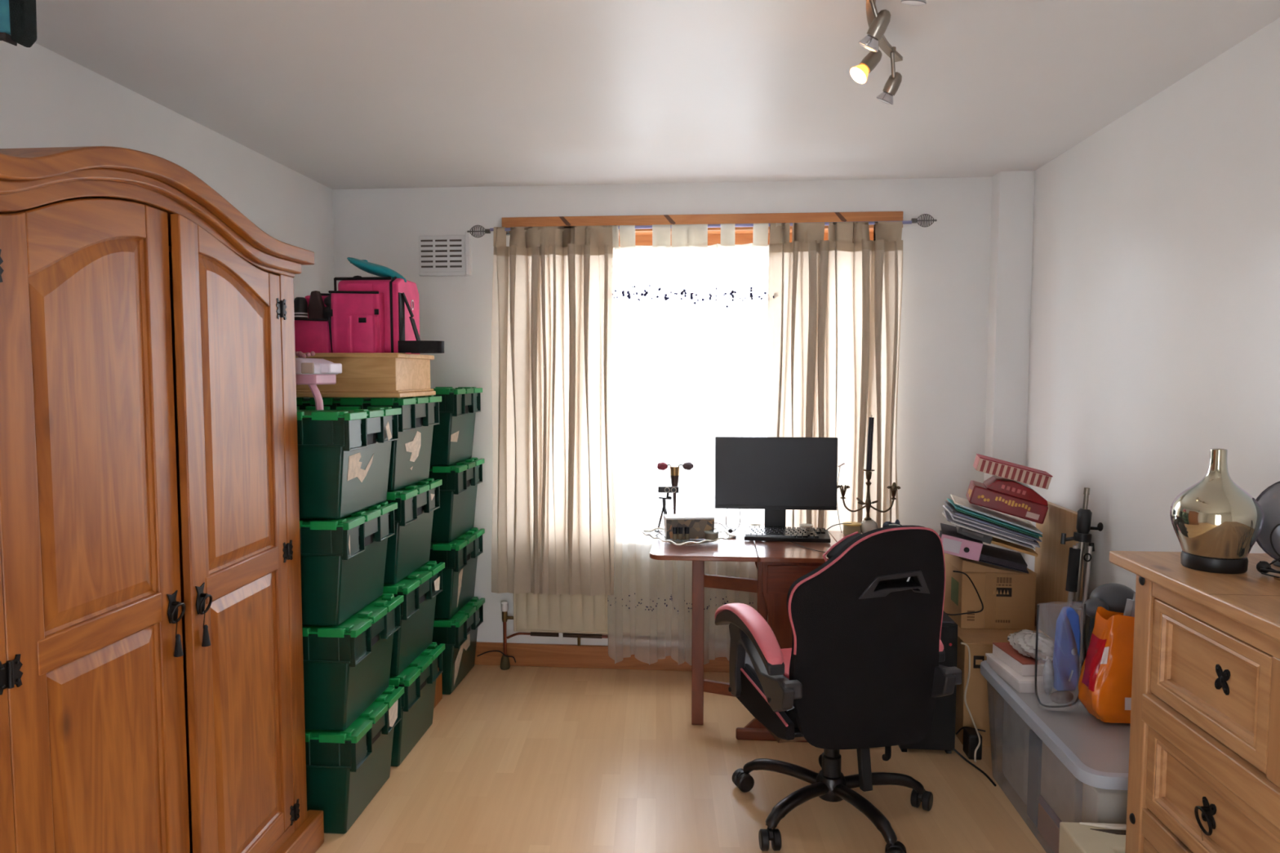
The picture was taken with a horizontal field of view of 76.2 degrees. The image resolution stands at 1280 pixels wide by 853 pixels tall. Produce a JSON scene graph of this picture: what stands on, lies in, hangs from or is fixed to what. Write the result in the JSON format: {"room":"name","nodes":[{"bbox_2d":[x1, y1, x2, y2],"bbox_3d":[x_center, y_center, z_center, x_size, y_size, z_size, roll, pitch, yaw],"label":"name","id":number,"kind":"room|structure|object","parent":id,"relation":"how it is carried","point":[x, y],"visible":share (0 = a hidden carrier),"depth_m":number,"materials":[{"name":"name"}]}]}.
{"room":"home office","nodes":[
{"label":"home office","id":0,"kind":"room"},
{"bbox_2d":[0,40,334,299],"bbox_3d":[-1.777,0.146,2.036,0.120,2.400,4.876,0,4,5],"label":"wall","id":1,"kind":"structure","parent":0,"point":[48,100],"depth_m":2.78,"materials":[{"name":"paint"}]},
{"bbox_2d":[35,0,1279,189],"bbox_3d":[-0.048,-1.092,1.813,3.589,0.100,4.876,0,4,5],"label":"ceiling","id":2,"kind":"structure","parent":0,"point":[339,94],"depth_m":2.52,"materials":[{"name":"paint"}]},
{"bbox_2d":[0,0,36,47],"bbox_3d":[-1.108,-0.822,1.345,0.218,0.381,0.030,0,4,5],"label":"fabric","id":3,"kind":"object","parent":2,"relation":"hanging from","point":[18,18],"visible":1,"depth_m":1.34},
{"bbox_2d":[849,0,926,105],"bbox_3d":[0.592,-0.961,1.885,0.193,0.170,0.875,0,4,7],"label":"ceiling light","id":4,"kind":"object","parent":2,"relation":"attached to","point":[877,23],"visible":1,"depth_m":2.12,"materials":[{"name":"metal"}]},
{"bbox_2d":[332,177,991,645],"bbox_3d":[0.140,0.013,4.148,3.349,2.400,0.260,0,4,5],"label":"wall","id":5,"kind":"structure","parent":0,"point":[942,377],"depth_m":3.93,"materials":[{"name":"paint"}]},
{"bbox_2d":[418,231,471,276],"bbox_3d":[-0.967,-0.853,4.043,0.264,0.220,0.033,0,4,5],"label":"air vent","id":6,"kind":"object","parent":5,"relation":"in","point":[440,255],"visible":0.96,"depth_m":4.04,"materials":[{"name":"white plastic"}]},
{"bbox_2d":[506,631,608,645],"bbox_3d":[0.229,1.063,4.045,1.802,0.068,0.062,0,4,5],"label":"pipe","id":7,"kind":"object","parent":5,"relation":"attached to","point":[561,635],"visible":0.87,"depth_m":4.07,"materials":[{"name":"orange metal"}]},
{"bbox_2d":[513,592,608,634],"bbox_3d":[0.274,0.802,4.019,1.812,0.457,0.071,0,4,5],"label":"radiator","id":8,"kind":"object","parent":5,"relation":"attached to","point":[539,612],"visible":0.18,"depth_m":4.05,"materials":[{"name":"metal"}]},
{"bbox_2d":[500,601,513,670],"bbox_3d":[-0.667,1.048,4.095,0.074,0.340,0.052,0,4,5],"label":"radiator valve","id":9,"kind":"object","parent":8,"relation":"attached to","point":[504,663],"visible":1,"depth_m":4.08,"materials":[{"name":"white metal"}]},
{"bbox_2d":[474,641,729,672],"bbox_3d":[0.128,1.162,4.082,3.349,0.115,0.018,0,4,5],"label":"baseboard","id":10,"kind":"structure","parent":5,"relation":"attached to","point":[564,655],"depth_m":4.11,"materials":[{"name":"brown wood"}]},
{"bbox_2d":[466,213,937,237],"bbox_3d":[0.268,-0.946,3.877,2.208,0.081,0.126,0,4,5],"label":"curtain rod","id":11,"kind":"object","parent":5,"relation":"attached to","point":[913,220],"visible":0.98,"depth_m":3.82,"materials":[{"name":"metal"}]},
{"bbox_2d":[491,225,616,595],"bbox_3d":[-0.424,-0.070,3.957,0.619,1.779,0.090,0,4,5],"label":"curtain","id":12,"kind":"object","parent":11,"relation":"hanging from","point":[553,522],"visible":1,"depth_m":3.94,"materials":[{"name":"beige fabric"}]},
{"bbox_2d":[601,224,688,664],"bbox_3d":[0.025,0.101,3.933,0.414,2.116,0.079,0,4,5],"label":"curtain","id":13,"kind":"object","parent":11,"relation":"hanging from","point":[646,610],"visible":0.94,"depth_m":3.93,"materials":[{"name":"fabric"}]},
{"bbox_2d":[684,222,781,665],"bbox_3d":[0.447,0.105,3.897,0.465,2.114,0.076,0,4,5],"label":"curtain","id":14,"kind":"object","parent":11,"relation":"hanging from","point":[726,395],"visible":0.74,"depth_m":3.89,"materials":[{"name":"fabric"}]},
{"bbox_2d":[767,221,902,531],"bbox_3d":[0.909,-0.064,3.843,0.637,1.774,0.099,0,4,5],"label":"curtain","id":15,"kind":"object","parent":11,"relation":"hanging from","point":[834,311],"visible":0.73,"depth_m":3.82,"materials":[{"name":"beige fabric"}]},
{"bbox_2d":[502,211,902,233],"bbox_3d":[0.281,-0.981,3.931,1.924,0.077,0.023,0,4,5],"label":"batten","id":16,"kind":"object","parent":5,"relation":"attached to","point":[709,219],"visible":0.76,"depth_m":3.92,"materials":[{"name":"orange wood"}]},
{"bbox_2d":[618,228,873,246],"bbox_3d":[0.300,-0.225,4.064,1.848,1.493,0.170,0,4,5],"label":"window","id":17,"kind":"structure","parent":5,"relation":"in","point":[744,237],"depth_m":4.03,"materials":[{"name":"orange wood"}]},
{"bbox_2d":[982,170,1035,556],"bbox_3d":[1.718,0.034,3.833,0.152,2.400,0.106,0,4,5],"label":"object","id":18,"kind":"structure","parent":5,"relation":"attached to","point":[1012,192],"depth_m":3.75,"materials":[{"name":"paint"}]},
{"bbox_2d":[315,664,1046,852],"bbox_3d":[-0.049,1.403,1.971,3.589,0.100,4.876,0,4,5],"label":"floor","id":19,"kind":"structure","parent":0,"point":[517,759],"depth_m":2.92,"materials":[{"name":"brown wood"}]},
{"bbox_2d":[0,146,324,852],"bbox_3d":[-1.348,0.379,1.942,0.635,1.947,1.210,0,4,5],"label":"wardrobe","id":20,"kind":"object","parent":19,"relation":"on","point":[152,695],"visible":1,"depth_m":1.79,"materials":[{"name":"brown wood"}]},
{"bbox_2d":[305,684,404,834],"bbox_3d":[-1.182,1.129,2.811,0.610,0.340,0.424,0,4,4],"label":"crate","id":21,"kind":"object","parent":19,"relation":"on","point":[345,770],"visible":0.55,"depth_m":2.62,"materials":[{"name":"green plastic"}]},
{"bbox_2d":[302,593,403,730],"bbox_3d":[-1.177,0.790,2.788,0.610,0.340,0.424,0,4,4],"label":"crate","id":22,"kind":"object","parent":21,"relation":"on","point":[347,665],"visible":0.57,"depth_m":2.60,"materials":[{"name":"green plastic"}]},
{"bbox_2d":[299,501,397,626],"bbox_3d":[-1.192,0.450,2.765,0.610,0.340,0.424,0,4,4],"label":"crate","id":23,"kind":"object","parent":22,"relation":"on","point":[343,560],"visible":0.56,"depth_m":2.58,"materials":[{"name":"green plastic"}]},
{"bbox_2d":[296,406,401,519],"bbox_3d":[-1.177,0.110,2.753,0.610,0.340,0.424,0,4,5],"label":"crate","id":24,"kind":"object","parent":23,"relation":"on","point":[344,452],"visible":0.56,"depth_m":2.56,"materials":[{"name":"green plastic"}]},
{"bbox_2d":[295,357,342,410],"bbox_3d":[-1.188,-0.141,2.690,0.385,0.174,0.190,0,4,5],"label":"tray","id":25,"kind":"object","parent":24,"relation":"on","point":[311,372],"visible":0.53,"depth_m":2.63,"materials":[{"name":"pink plastic"}]},
{"bbox_2d":[389,642,444,766],"bbox_3d":[-1.143,1.096,3.267,0.610,0.348,0.430,0,4,5],"label":"crate","id":26,"kind":"object","parent":19,"relation":"on","point":[418,679],"visible":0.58,"depth_m":3.19,"materials":[{"name":"green plastic"}]},
{"bbox_2d":[382,560,444,676],"bbox_3d":[-1.139,0.749,3.245,0.610,0.348,0.430,0,4,5],"label":"crate","id":27,"kind":"object","parent":26,"relation":"on","point":[420,588],"visible":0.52,"depth_m":3.17,"materials":[{"name":"green plastic"}]},
{"bbox_2d":[383,478,442,584],"bbox_3d":[-1.146,0.402,3.230,0.610,0.348,0.430,0,4,4],"label":"crate","id":28,"kind":"object","parent":27,"relation":"on","point":[408,549],"visible":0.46,"depth_m":3.13,"materials":[{"name":"green plastic"}]},
{"bbox_2d":[296,395,441,491],"bbox_3d":[-1.144,0.055,3.211,0.610,0.348,0.430,0,4,5],"label":"crate","id":29,"kind":"object","parent":28,"relation":"on","point":[410,455],"visible":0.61,"depth_m":3.10,"materials":[{"name":"green plastic"}]},
{"bbox_2d":[295,352,435,397],"bbox_3d":[-1.170,-0.199,3.159,0.642,0.162,0.397,0,4,5],"label":"wooden box","id":30,"kind":"object","parent":29,"relation":"on","point":[363,375],"visible":0.46,"depth_m":2.96,"materials":[{"name":"brown wood"}]},
{"bbox_2d":[294,276,444,354],"bbox_3d":[-1.015,-0.420,3.111,0.582,0.289,0.297,0,4,5],"label":"bag","id":31,"kind":"object","parent":30,"relation":"on","point":[366,314],"visible":0.88,"depth_m":3.02,"materials":[{"name":"pink fabric"}]},
{"bbox_2d":[293,297,307,318],"bbox_3d":[-1.273,-0.394,3.063,0.051,0.180,0.050,0,4,5],"label":"spray can","id":32,"kind":"object","parent":31,"relation":"in","point":[300,304],"visible":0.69,"depth_m":3.04,"materials":[{"name":"black metal"}]},
{"bbox_2d":[307,290,324,318],"bbox_3d":[-1.183,-0.421,3.069,0.123,0.174,0.047,-1,4,-17],"label":"brush","id":33,"kind":"object","parent":31,"relation":"in","point":[316,306],"visible":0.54,"depth_m":3.04,"materials":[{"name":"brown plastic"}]},
{"bbox_2d":[346,257,406,282],"bbox_3d":[-0.997,-0.595,3.112,0.230,0.098,0.120,0,4,5],"label":"packet","id":34,"kind":"object","parent":31,"relation":"on","point":[379,270],"visible":0.88,"depth_m":3.06,"materials":[{"name":"plastic"}]},
{"bbox_2d":[433,667,442,708],"bbox_3d":[-1.082,1.168,3.658,0.350,0.155,0.150,0,4,5],"label":"wooden block","id":35,"kind":"object","parent":19,"relation":"on","point":[438,691],"visible":0.14,"depth_m":3.67,"materials":[{"name":"brown wood"}]},
{"bbox_2d":[431,596,484,694],"bbox_3d":[-1.107,1.050,3.960,0.610,0.354,0.424,0,4,5],"label":"crate","id":36,"kind":"object","parent":19,"relation":"on","point":[458,633],"visible":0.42,"depth_m":3.81,"materials":[{"name":"green plastic"}]},
{"bbox_2d":[429,527,484,619],"bbox_3d":[-1.104,0.697,3.937,0.610,0.354,0.424,0,4,5],"label":"crate","id":37,"kind":"object","parent":36,"relation":"on","point":[460,556],"visible":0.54,"depth_m":3.77,"materials":[{"name":"green plastic"}]},
{"bbox_2d":[428,457,484,542],"bbox_3d":[-1.101,0.344,3.921,0.610,0.354,0.424,0,4,5],"label":"crate","id":38,"kind":"object","parent":37,"relation":"on","point":[455,517],"visible":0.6,"depth_m":3.74,"materials":[{"name":"green plastic"}]},
{"bbox_2d":[430,386,482,466],"bbox_3d":[-1.104,-0.009,3.893,0.610,0.354,0.424,0,4,5],"label":"crate","id":39,"kind":"object","parent":38,"relation":"on","point":[452,440],"visible":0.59,"depth_m":3.72,"materials":[{"name":"green plastic"}]},
{"bbox_2d":[649,528,862,742],"bbox_3d":[0.641,0.878,3.545,1.170,0.750,0.613,0,4,5],"label":"table","id":40,"kind":"object","parent":19,"relation":"on","point":[779,564],"visible":0.34,"depth_m":3.34,"materials":[{"name":"brown wood"}]},
{"bbox_2d":[657,485,679,527],"bbox_3d":[0.129,0.382,3.725,0.090,0.218,0.077,-2,4,-30],"label":"webcam","id":41,"kind":"object","parent":40,"relation":"on","point":[667,490],"visible":0.72,"depth_m":3.71,"materials":[{"name":"black plastic"}]},
{"bbox_2d":[669,466,679,514],"bbox_3d":[0.161,0.336,3.783,0.048,0.303,0.047,0,4,5],"label":"vase","id":42,"kind":"object","parent":40,"relation":"on","point":[674,470],"visible":0.59,"depth_m":3.76,"materials":[{"name":"brown metal"}]},
{"bbox_2d":[641,527,735,546],"bbox_3d":[0.210,0.482,3.577,0.338,0.036,0.344,-2,4,-29],"label":"doily","id":43,"kind":"object","parent":40,"relation":"on","point":[658,533],"visible":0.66,"depth_m":3.56,"materials":[{"name":"beige"}]},
{"bbox_2d":[664,514,714,539],"bbox_3d":[0.217,0.440,3.594,0.212,0.094,0.092,0,4,-3],"label":"patterned box","id":44,"kind":"object","parent":43,"relation":"on","point":[698,524],"visible":0.92,"depth_m":3.55,"materials":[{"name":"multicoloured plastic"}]},
{"bbox_2d":[704,529,719,540],"bbox_3d":[0.311,0.472,3.553,0.065,0.036,0.064,0,4,5],"label":"tin","id":45,"kind":"object","parent":43,"relation":"on","point":[708,535],"visible":0.87,"depth_m":3.53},
{"bbox_2d":[715,436,837,528],"bbox_3d":[0.612,0.268,3.714,0.540,0.448,0.144,0,4,5],"label":"computer monitor","id":46,"kind":"object","parent":40,"relation":"on","point":[775,475],"visible":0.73,"depth_m":3.64,"materials":[{"name":"black plastic"}]},
{"bbox_2d":[744,525,831,542],"bbox_3d":[0.647,0.475,3.606,0.370,0.042,0.136,1,4,8],"label":"keyboard","id":47,"kind":"object","parent":40,"relation":"on","point":[818,535],"visible":1,"depth_m":3.56,"materials":[{"name":"black plastic"}]},
{"bbox_2d":[842,521,861,535],"bbox_3d":[0.964,0.466,3.709,0.084,0.053,0.084,0,4,5],"label":"candle jar","id":48,"kind":"object","parent":40,"relation":"on","point":[848,529],"visible":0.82,"depth_m":3.69,"materials":[{"name":"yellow glass"}]},
{"bbox_2d":[836,469,900,533],"bbox_3d":[1.034,0.344,3.691,0.282,0.299,0.093,0,4,5],"label":"candelabra","id":49,"kind":"object","parent":40,"relation":"on","point":[868,524],"visible":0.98,"depth_m":3.69,"materials":[{"name":"brown metal"}]},
{"bbox_2d":[836,484,849,499],"bbox_3d":[0.923,0.299,3.702,0.058,0.063,0.060,0,4,5],"label":"candle cup","id":50,"kind":"object","parent":49,"relation":"on","point":[842,489],"depth_m":3.69,"materials":[{"name":"gold metal"}]},
{"bbox_2d":[866,416,874,470],"bbox_3d":[1.037,0.074,3.678,0.032,0.250,0.024,0,4,5],"label":"candle","id":51,"kind":"object","parent":49,"relation":"on","point":[871,420],"visible":1,"depth_m":3.67,"materials":[{"name":"black wax"}]},
{"bbox_2d":[886,482,900,500],"bbox_3d":[1.147,0.291,3.683,0.058,0.081,0.060,0,4,5],"label":"candle cup","id":52,"kind":"object","parent":49,"relation":"on","point":[893,488],"depth_m":3.68,"materials":[{"name":"gold metal"}]},
{"bbox_2d":[715,525,962,852],"bbox_3d":[0.664,0.792,2.713,0.686,1.026,0.689,-1,4,-12],"label":"gaming chair","id":53,"kind":"object","parent":19,"relation":"on","point":[861,671],"visible":1,"depth_m":2.49,"materials":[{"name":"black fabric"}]},
{"bbox_2d":[744,651,794,711],"bbox_3d":[0.636,0.830,2.760,0.490,0.033,0.475,-1,4,-12],"label":"armrest","id":54,"kind":"object","parent":53,"relation":"on","point":[748,666],"depth_m":2.80,"materials":[{"name":"grey plastic"}]},
{"bbox_2d":[787,525,915,717],"bbox_3d":[0.676,0.647,2.510,0.512,0.710,0.138,-1,4,-12],"label":"backrest","id":55,"kind":"object","parent":53,"relation":"on","point":[853,652],"depth_m":2.45,"materials":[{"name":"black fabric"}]},
{"bbox_2d":[887,843,905,851],"bbox_3d":[0.771,1.273,2.458,0.051,0.040,0.014,1,4,16],"label":"caster wheel","id":56,"kind":"object","parent":53,"relation":"attached to","point":[891,846],"depth_m":2.45,"materials":[{"name":"black plastic"}]},
{"bbox_2d":[898,611,957,753],"bbox_3d":[1.138,1.003,3.370,0.210,0.524,0.433,0,4,5],"label":"computer tower","id":57,"kind":"object","parent":19,"relation":"on","point":[941,735],"visible":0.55,"depth_m":3.16,"materials":[{"name":"grey plastic"}]},
{"bbox_2d":[942,611,954,623],"bbox_3d":[1.139,0.746,3.360,0.190,0.009,0.400,0,4,5],"label":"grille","id":58,"kind":"object","parent":57,"relation":"attached to","point":[946,619],"depth_m":3.17,"materials":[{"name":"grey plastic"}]},
{"bbox_2d":[962,728,982,759],"bbox_3d":[1.290,1.231,3.167,0.050,0.095,0.080,0,4,5],"label":"power adapter","id":59,"kind":"object","parent":19,"relation":"on","point":[971,740],"visible":0.88,"depth_m":3.13,"materials":[{"name":"black plastic"}]},
{"bbox_2d":[955,625,1054,746],"bbox_3d":[1.492,1.050,3.494,0.367,0.415,0.534,0,4,5],"label":"cardboard box","id":60,"kind":"object","parent":19,"relation":"on","point":[980,642],"visible":0.25,"depth_m":3.25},
{"bbox_2d":[960,642,980,762],"bbox_3d":[1.272,1.046,3.115,0.045,0.375,0.243,1,4,8],"label":"cable","id":61,"kind":"object","parent":60,"relation":"hanging from","point":[963,643],"visible":1,"depth_m":3.22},
{"bbox_2d":[943,552,1036,630],"bbox_3d":[1.507,0.692,3.566,0.303,0.290,0.344,0,4,5],"label":"cardboard box","id":62,"kind":"object","parent":60,"relation":"on","point":[1007,596],"visible":0.8,"depth_m":3.40,"materials":[{"name":"cardboard"}]},
{"bbox_2d":[951,577,958,605],"bbox_3d":[1.350,0.706,3.501,0.001,0.100,0.100,0,4,5],"label":"print","id":63,"kind":"object","parent":62,"relation":"attached to","point":[954,580],"depth_m":3.50},
{"bbox_2d":[946,570,983,615],"bbox_3d":[1.333,0.693,3.400,0.187,0.186,0.053,1,4,22],"label":"cable","id":64,"kind":"object","parent":62,"relation":"attached to","point":[982,609],"visible":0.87,"depth_m":3.39,"materials":[{"name":"black plastic"}]},
{"bbox_2d":[938,523,1028,573],"bbox_3d":[1.438,0.509,3.445,0.344,0.141,0.266,1,4,19],"label":"file","id":65,"kind":"object","parent":62,"relation":"on","point":[954,544],"visible":0.84,"depth_m":3.35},
{"bbox_2d":[955,525,992,543],"bbox_3d":[1.402,0.430,3.428,0.135,0.075,0.241,1,4,19],"label":"book","id":66,"kind":"object","parent":65,"relation":"on","point":[969,533],"visible":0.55,"depth_m":3.32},
{"bbox_2d":[961,528,983,537],"bbox_3d":[1.353,0.434,3.318,0.083,0.033,0.001,1,4,19],"label":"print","id":67,"kind":"object","parent":66,"relation":"attached to","point":[969,533],"depth_m":3.32},
{"bbox_2d":[950,494,1039,533],"bbox_3d":[1.472,0.360,3.404,0.318,0.108,0.250,1,4,17],"label":"folder","id":68,"kind":"object","parent":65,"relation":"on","point":[957,500],"visible":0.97,"depth_m":3.38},
{"bbox_2d":[965,480,1048,524],"bbox_3d":[1.502,0.308,3.351,0.292,0.143,0.192,1,4,18],"label":"box","id":69,"kind":"object","parent":68,"relation":"on","point":[977,494],"visible":0.98,"depth_m":3.27,"materials":[{"name":"red cardboard"}]},
{"bbox_2d":[960,504,1042,534],"bbox_3d":[1.481,0.366,3.396,0.310,0.104,0.250,1,4,15],"label":"folder","id":70,"kind":"object","parent":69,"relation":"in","point":[962,506],"visible":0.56,"depth_m":3.28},
{"bbox_2d":[946,498,1042,537],"bbox_3d":[1.468,0.376,3.398,0.327,0.109,0.250,1,4,12],"label":"folder","id":71,"kind":"object","parent":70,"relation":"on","point":[957,507],"visible":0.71,"depth_m":3.29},
{"bbox_2d":[982,475,1048,506],"bbox_3d":[1.530,0.260,3.334,0.226,0.096,0.171,1,4,18],"label":"carton","id":72,"kind":"object","parent":69,"relation":"in","point":[1002,485],"visible":0.96,"depth_m":3.26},
{"bbox_2d":[973,453,1053,489],"bbox_3d":[1.507,0.180,3.311,0.278,0.120,0.164,1,4,18],"label":"striped box","id":73,"kind":"object","parent":72,"relation":"on","point":[996,467],"visible":1,"depth_m":3.24,"materials":[{"name":"cardboard"}]},
{"bbox_2d":[991,537,1038,556],"bbox_3d":[1.524,0.480,3.435,0.229,0.071,0.260,1,4,15],"label":"manila folder","id":74,"kind":"object","parent":65,"relation":"in","point":[997,541],"visible":0.48,"depth_m":3.32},
{"bbox_2d":[942,512,1035,549],"bbox_3d":[1.445,0.433,3.402,0.320,0.097,0.250,1,4,13],"label":"folder","id":75,"kind":"object","parent":74,"relation":"on","point":[943,513],"visible":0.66,"depth_m":3.29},
{"bbox_2d":[943,510,1033,548],"bbox_3d":[1.447,0.425,3.409,0.322,0.099,0.250,1,4,17],"label":"folder","id":76,"kind":"object","parent":75,"relation":"on","point":[948,517],"visible":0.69,"depth_m":3.31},
{"bbox_2d":[949,513,1039,547],"bbox_3d":[1.460,0.420,3.387,0.325,0.101,0.250,1,4,15],"label":"folder","id":77,"kind":"object","parent":76,"relation":"on","point":[953,517],"visible":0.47,"depth_m":3.27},
{"bbox_2d":[952,515,1039,545],"bbox_3d":[1.468,0.411,3.403,0.321,0.101,0.250,1,4,17],"label":"folder","id":78,"kind":"object","parent":77,"relation":"on","point":[1035,542],"visible":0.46,"depth_m":3.28,"materials":[{"name":"plastic"}]},
{"bbox_2d":[942,505,1034,541],"bbox_3d":[1.448,0.402,3.412,0.312,0.099,0.250,1,4,12],"label":"folder","id":79,"kind":"object","parent":78,"relation":"on","point":[946,508],"visible":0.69,"depth_m":3.31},
{"bbox_2d":[954,512,1041,542],"bbox_3d":[1.468,0.398,3.402,0.327,0.105,0.250,1,4,13],"label":"folder","id":80,"kind":"object","parent":79,"relation":"on","point":[957,513],"visible":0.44,"depth_m":3.28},
{"bbox_2d":[944,501,1035,538],"bbox_3d":[1.455,0.388,3.412,0.316,0.103,0.250,1,4,13],"label":"folder","id":81,"kind":"object","parent":80,"relation":"on","point":[949,505],"visible":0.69,"depth_m":3.31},
{"bbox_2d":[954,506,1039,537],"bbox_3d":[1.467,0.382,3.389,0.311,0.102,0.250,1,4,16],"label":"folder","id":82,"kind":"object","parent":81,"relation":"on","point":[958,510],"visible":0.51,"depth_m":3.27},
{"bbox_2d":[980,660,1130,852],"bbox_3d":[1.420,1.107,2.615,0.392,0.408,0.898,0,4,5],"label":"storage box","id":83,"kind":"object","parent":19,"relation":"on","point":[1095,751],"visible":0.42,"depth_m":2.49,"materials":[{"name":"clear plastic"}]},
{"bbox_2d":[985,653,1069,693],"bbox_3d":[1.371,0.873,2.897,0.176,0.043,0.276,0,4,1],"label":"carton","id":84,"kind":"object","parent":83,"relation":"on","point":[1022,684],"visible":0.47,"depth_m":2.80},
{"bbox_2d":[992,642,1053,675],"bbox_3d":[1.383,0.828,2.911,0.150,0.044,0.220,0,4,-2],"label":"carton","id":85,"kind":"object","parent":84,"relation":"on","point":[1024,665],"visible":0.48,"depth_m":2.86,"materials":[{"name":"cardboard"}]},
{"bbox_2d":[1007,629,1054,661],"bbox_3d":[1.396,0.774,2.893,0.150,0.083,0.221,0,4,5],"label":"parcel","id":86,"kind":"object","parent":85,"relation":"on","point":[1024,641],"visible":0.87,"depth_m":2.84,"materials":[{"name":"white"}]},
{"bbox_2d":[1026,729,1042,826],"bbox_3d":[1.405,1.155,2.673,0.230,0.292,0.085,0,4,5],"label":"case","id":87,"kind":"object","parent":83,"relation":"in","point":[1035,744],"visible":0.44,"depth_m":2.67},
{"bbox_2d":[1037,803,1059,852],"bbox_3d":[1.388,1.269,2.483,0.232,0.090,0.290,0,4,5],"label":"book","id":88,"kind":"object","parent":83,"relation":"in","point":[1049,830],"visible":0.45,"depth_m":2.55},
{"bbox_2d":[1039,795,1062,828],"bbox_3d":[1.409,1.207,2.490,0.272,0.028,0.255,0,4,5],"label":"folder","id":89,"kind":"object","parent":88,"relation":"on","point":[1043,803],"visible":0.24,"depth_m":2.54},
{"bbox_2d":[1040,741,1083,822],"bbox_3d":[1.405,1.091,2.485,0.260,0.200,0.240,0,4,5],"label":"pack","id":90,"kind":"object","parent":89,"relation":"on","point":[1062,791],"visible":0.16,"depth_m":2.47},
{"bbox_2d":[1035,603,1085,707],"bbox_3d":[1.342,0.732,2.610,0.161,0.342,0.074,0,4,5],"label":"pouch","id":91,"kind":"object","parent":83,"relation":"on","point":[1084,604],"visible":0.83,"depth_m":2.60,"materials":[{"name":"white"}]},
{"bbox_2d":[1042,658,1053,695],"bbox_3d":[1.306,0.801,2.610,0.035,0.120,0.024,0,4,5],"label":"packet","id":92,"kind":"object","parent":91,"relation":"in","point":[1048,669],"visible":1,"depth_m":2.60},
{"bbox_2d":[1050,690,1073,703],"bbox_3d":[1.354,0.868,2.618,0.078,0.044,0.027,0,4,0],"label":"contents","id":93,"kind":"object","parent":91,"relation":"in","point":[1065,696],"visible":1,"depth_m":2.61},
{"bbox_2d":[1053,606,1080,691],"bbox_3d":[1.364,0.711,2.607,0.080,0.270,0.033,0,4,-5],"label":"bottle","id":94,"kind":"object","parent":91,"relation":"in","point":[1066,654],"visible":1,"depth_m":2.60,"materials":[{"name":"plastic"}]},
{"bbox_2d":[1068,648,1077,681],"bbox_3d":[1.378,0.758,2.597,0.027,0.108,0.005,0,4,-5],"label":"print","id":95,"kind":"object","parent":94,"relation":"attached to","point":[1073,652],"depth_m":2.60},
{"bbox_2d":[1081,782,1127,824],"bbox_3d":[1.386,1.163,2.276,0.262,0.327,0.092,0,4,5],"label":"carton","id":96,"kind":"object","parent":83,"relation":"in","point":[1099,805],"visible":0.17,"depth_m":2.23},
{"bbox_2d":[1078,606,1134,723],"bbox_3d":[1.498,0.738,2.535,0.224,0.337,0.143,0,4,5],"label":"bag","id":97,"kind":"object","parent":83,"relation":"on","point":[1105,679],"visible":0.55,"depth_m":2.49,"materials":[{"name":"plastic"}]},
{"bbox_2d":[1123,598,1133,616],"bbox_3d":[1.507,0.586,2.525,0.037,0.106,0.020,0,4,5],"label":"tube","id":98,"kind":"object","parent":97,"relation":"in","point":[1129,603],"visible":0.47,"depth_m":2.52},
{"bbox_2d":[1082,582,1135,649],"bbox_3d":[1.525,0.708,2.663,0.195,0.392,0.149,0,4,5],"label":"helmet","id":99,"kind":"object","parent":83,"relation":"on","point":[1113,597],"visible":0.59,"depth_m":2.62,"materials":[{"name":"grey plastic"}]},
{"bbox_2d":[1034,501,1084,640],"bbox_3d":[1.695,0.795,3.327,0.025,0.945,0.400,0,4,5],"label":"wooden board","id":100,"kind":"object","parent":19,"relation":"on","point":[1051,566],"visible":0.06,"depth_m":3.33,"materials":[{"name":"brown wood"}]},
{"bbox_2d":[1060,487,1103,663],"bbox_3d":[1.635,0.756,3.066,0.165,1.057,0.072,-1,4,-15],"label":"lighting stand","id":101,"kind":"object","parent":19,"relation":"on","point":[1076,553],"visible":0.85,"depth_m":3.04,"materials":[{"name":"metal"}]},
{"bbox_2d":[1058,822,1126,852],"bbox_3d":[1.332,1.201,2.008,0.464,0.300,0.305,0,4,5],"label":"box","id":102,"kind":"object","parent":19,"relation":"on","point":[1082,837],"visible":0.41,"depth_m":2.10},
{"bbox_2d":[1109,551,1279,852],"bbox_3d":[1.355,0.864,1.501,0.462,1.038,1.112,0,4,5],"label":"dresser","id":103,"kind":"object","parent":19,"relation":"on","point":[1204,769],"visible":1,"depth_m":1.74,"materials":[{"name":"brown wood"}]},
{"bbox_2d":[1169,448,1264,573],"bbox_3d":[1.305,0.186,1.848,0.175,0.271,0.175,0,4,5],"label":"diffuser","id":104,"kind":"object","parent":103,"relation":"on","point":[1216,523],"visible":1,"depth_m":1.80,"materials":[{"name":"metal"}]},
{"bbox_2d":[1256,480,1279,567],"bbox_3d":[1.477,0.217,1.821,0.177,0.213,0.183,0,4,5],"label":"desk fan","id":105,"kind":"object","parent":103,"relation":"on","point":[1268,499],"visible":0.62,"depth_m":1.82,"materials":[{"name":"black plastic"}]},
{"bbox_3d":[1.426,0.332,1.631,0.145,0.006,0.240,0,4,5],"label":"mat","id":106,"kind":"object","parent":103,"relation":"on","visible":0},
{"bbox_2d":[1256,523,1279,577],"bbox_3d":[1.428,0.269,1.699,0.234,0.119,0.053,4,5,44],"label":"tangled cables","id":107,"kind":"object","parent":106,"relation":"on","point":[1263,567],"visible":1,"depth_m":1.77,"materials":[{"name":"black plastic"}]},
{"bbox_2d":[1022,17,1279,663],"bbox_3d":[1.680,0.166,1.748,0.120,2.400,4.876,0,4,5],"label":"wall","id":108,"kind":"structure","parent":0,"point":[1154,341],"depth_m":2.67,"materials":[{"name":"paint"}]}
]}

